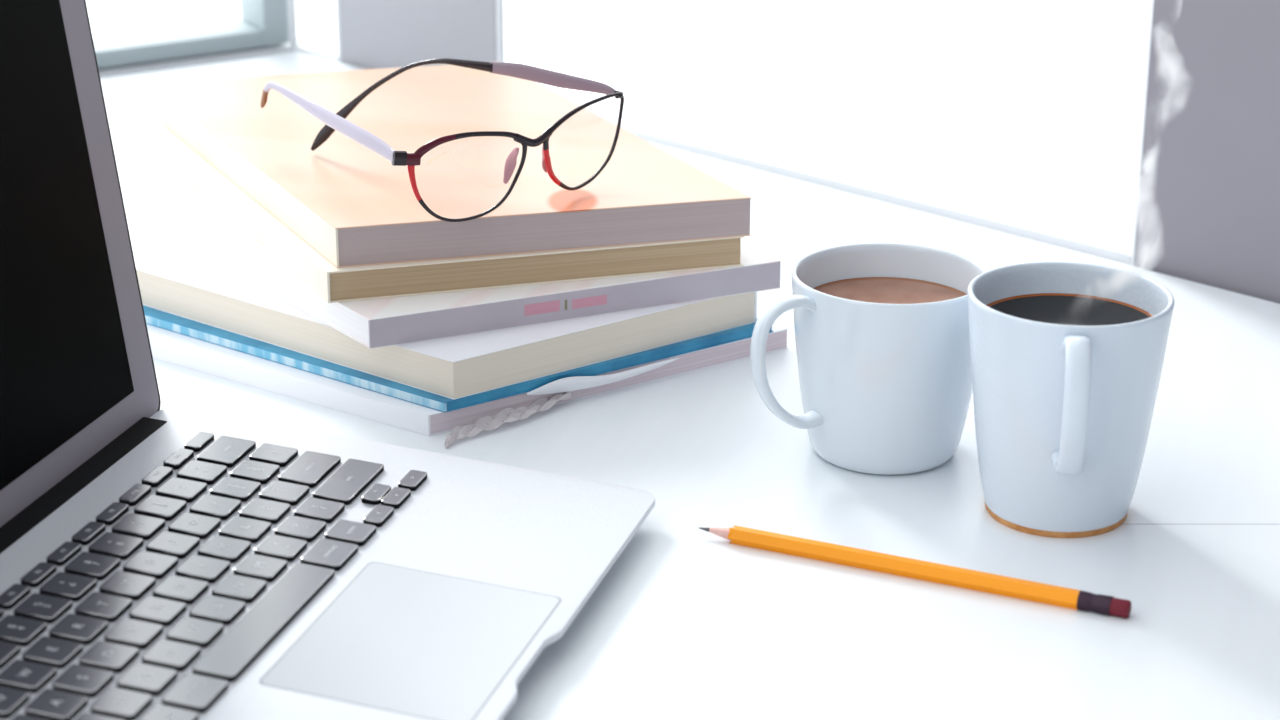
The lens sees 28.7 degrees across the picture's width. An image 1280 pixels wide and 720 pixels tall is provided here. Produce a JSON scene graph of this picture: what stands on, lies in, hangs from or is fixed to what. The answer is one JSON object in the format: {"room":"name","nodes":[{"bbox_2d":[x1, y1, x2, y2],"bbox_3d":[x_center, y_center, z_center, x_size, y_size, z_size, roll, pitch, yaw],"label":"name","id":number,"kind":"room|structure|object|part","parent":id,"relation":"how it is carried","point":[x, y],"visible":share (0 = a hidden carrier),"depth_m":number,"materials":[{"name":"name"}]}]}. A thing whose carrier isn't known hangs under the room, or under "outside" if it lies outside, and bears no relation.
{"room":"home office","nodes":[
{"label":"home office","id":0,"kind":"room"},
{"bbox_2d":[99,36,315,77],"bbox_3d":[-0.891,-0.458,1.331,1.510,2.240,0.090,-13,24,-31],"label":"wall","id":1,"kind":"structure","parent":0,"point":[281,48],"depth_m":1.77,"materials":[{"name":"white paint"}]},
{"bbox_2d":[93,0,288,68],"bbox_3d":[-0.655,-0.849,1.321,0.942,1.498,0.040,-13,24,-31],"label":"window","id":2,"kind":"structure","parent":1,"relation":"in","point":[262,23],"depth_m":1.78,"materials":[{"name":"grey paint"}]},
{"bbox_2d":[338,0,496,68],"bbox_3d":[-0.150,-0.549,1.587,0.160,2.240,0.006,19,27,40],"label":"wall pier","id":3,"kind":"object","parent":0,"point":[374,34],"depth_m":1.71,"materials":[{"name":"grey paint"}]},
{"bbox_2d":[1134,0,1279,303],"bbox_3d":[0.803,-0.250,0.797,1.390,2.240,0.090,19,27,40],"label":"wall","id":4,"kind":"structure","parent":0,"point":[1209,203],"depth_m":1.29,"materials":[{"name":"grey paint"}]},
{"bbox_3d":[-0.282,0.760,1.308,3.500,0.020,3.900,6,21,15],"label":"floor","id":5,"kind":"structure","parent":0,"visible":0},
{"bbox_2d":[100,51,1279,719],"bbox_3d":[-0.028,0.381,1.239,2.000,0.740,1.288,6,21,15],"label":"desk","id":6,"kind":"object","parent":5,"relation":"on","point":[688,622],"visible":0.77,"depth_m":1.01,"materials":[{"name":"white paint"}]},
{"bbox_2d":[0,0,655,719],"bbox_3d":[-0.158,-0.005,0.878,0.258,0.236,0.318,6,21,15],"label":"laptop","id":7,"kind":"object","parent":6,"relation":"on","point":[171,563],"visible":1,"depth_m":0.96,"materials":[{"name":"metal"}]},
{"bbox_2d":[147,324,787,435],"bbox_3d":[-0.117,-0.017,1.233,0.330,0.010,0.190,14,24,32],"label":"magazine","id":8,"kind":"object","parent":6,"relation":"on","point":[166,345],"visible":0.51,"depth_m":1.16,"materials":[{"name":"white paper"}]},
{"bbox_2d":[143,305,772,412],"bbox_3d":[-0.107,-0.023,1.228,0.296,0.005,0.177,15,25,34],"label":"notebook","id":9,"kind":"object","parent":8,"relation":"on","point":[154,317],"visible":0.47,"depth_m":1.16,"materials":[{"name":"blue paper"}]},
{"bbox_2d":[133,243,756,399],"bbox_3d":[-0.106,-0.034,1.225,0.280,0.018,0.168,15,25,35],"label":"book","id":10,"kind":"object","parent":9,"relation":"on","point":[175,279],"visible":0.42,"depth_m":1.16,"materials":[{"name":"white paper"}]},
{"bbox_2d":[126,182,780,348],"bbox_3d":[-0.100,-0.062,1.253,0.203,0.014,0.291,-14,25,-34],"label":"book","id":11,"kind":"object","parent":10,"relation":"on","point":[181,212],"visible":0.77,"depth_m":1.17,"materials":[{"name":"white paper"}]},
{"bbox_2d":[152,124,743,302],"bbox_3d":[-0.109,-0.087,1.278,0.196,0.015,0.316,-10,23,-25],"label":"book","id":12,"kind":"object","parent":11,"relation":"on","point":[334,284],"visible":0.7,"depth_m":1.17,"materials":[{"name":"beige paper"}]},
{"bbox_2d":[149,65,750,267],"bbox_3d":[-0.109,-0.106,1.282,0.193,0.019,0.337,-10,23,-25],"label":"paperback book","id":13,"kind":"object","parent":12,"relation":"on","point":[344,199],"visible":0.97,"depth_m":1.22,"materials":[{"name":"beige paper"}]},
{"bbox_2d":[260,58,623,221],"bbox_3d":[-0.113,-0.104,1.170,0.193,0.054,0.122,6,21,15],"label":"eyeglasses","id":14,"kind":"object","parent":13,"relation":"on","point":[338,122],"visible":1,"depth_m":1.17,"materials":[{"name":"black plastic"}]},
{"bbox_2d":[444,358,679,447],"bbox_3d":[-0.037,0.016,1.141,0.138,0.013,0.013,-17,27,-39],"label":"bookmark","id":15,"kind":"object","parent":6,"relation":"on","point":[569,384],"visible":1,"depth_m":1.14,"materials":[{"name":"white braided fabric cord"}]},
{"bbox_2d":[750,243,986,474],"bbox_3d":[0.102,0.002,1.081,0.092,0.082,0.094,6,21,15],"label":"coffee mug","id":16,"kind":"object","parent":6,"relation":"on","point":[886,389],"visible":0.95,"depth_m":1.06,"materials":[{"name":"white ceramic"}]},
{"bbox_3d":[0.062,0.002,1.056,0.034,0.061,0.010,-12,24,-29],"label":"handle","id":17,"kind":"part","parent":16,"relation":"part of","materials":[{"name":"white ceramic"}]},
{"bbox_2d":[813,277,966,303],"bbox_3d":[0.107,-0.021,1.076,0.078,0.005,0.078,6,21,15],"label":"milky coffee","id":18,"kind":"object","parent":16,"relation":"in","point":[886,290],"visible":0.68,"depth_m":1.10,"materials":[{"name":"brown liquid"}]},
{"bbox_2d":[699,525,1131,617],"bbox_3d":[0.104,0.081,0.978,0.177,0.008,0.008,9,22,23],"label":"pencil","id":19,"kind":"object","parent":6,"relation":"on","point":[1075,599],"visible":1,"depth_m":0.97,"materials":[{"name":"orange paint"}]},
{"bbox_2d":[967,261,1173,537],"bbox_3d":[0.170,0.019,1.019,0.082,0.095,0.091,19,27,41],"label":"coffee mug","id":20,"kind":"object","parent":6,"relation":"on","point":[1063,414],"visible":1,"depth_m":1.00,"materials":[{"name":"white ceramic"}]},
{"bbox_2d":[986,293,1152,325],"bbox_3d":[0.173,-0.013,1.011,0.075,0.005,0.075,6,21,15],"label":"black coffee","id":21,"kind":"object","parent":20,"relation":"in","point":[1052,308],"visible":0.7,"depth_m":1.03,"materials":[{"name":"black liquid"}]},
{"bbox_3d":[0.169,0.019,0.973,0.013,0.060,0.028,2,21,5],"label":"handle","id":22,"kind":"part","parent":20,"relation":"part of","materials":[{"name":"white ceramic"}]},
{"bbox_3d":[0.035,0.225,1.747,0.677,0.680,0.411,6,21,15],"label":"wall","id":23,"kind":"structure","parent":0,"visible":0},
{"bbox_2d":[287,0,340,62],"bbox_3d":[-0.227,-0.895,1.539,0.058,1.560,0.005,19,27,40],"label":"window","id":24,"kind":"structure","parent":23,"relation":"in","point":[292,24],"depth_m":1.79,"materials":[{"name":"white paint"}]},
{"bbox_2d":[496,0,1153,265],"bbox_3d":[0.091,-0.788,1.257,0.498,1.560,0.005,19,27,40],"label":"window","id":25,"kind":"structure","parent":23,"relation":"in","point":[1027,232],"depth_m":1.45,"materials":[{"name":"white paint"}]}
]}

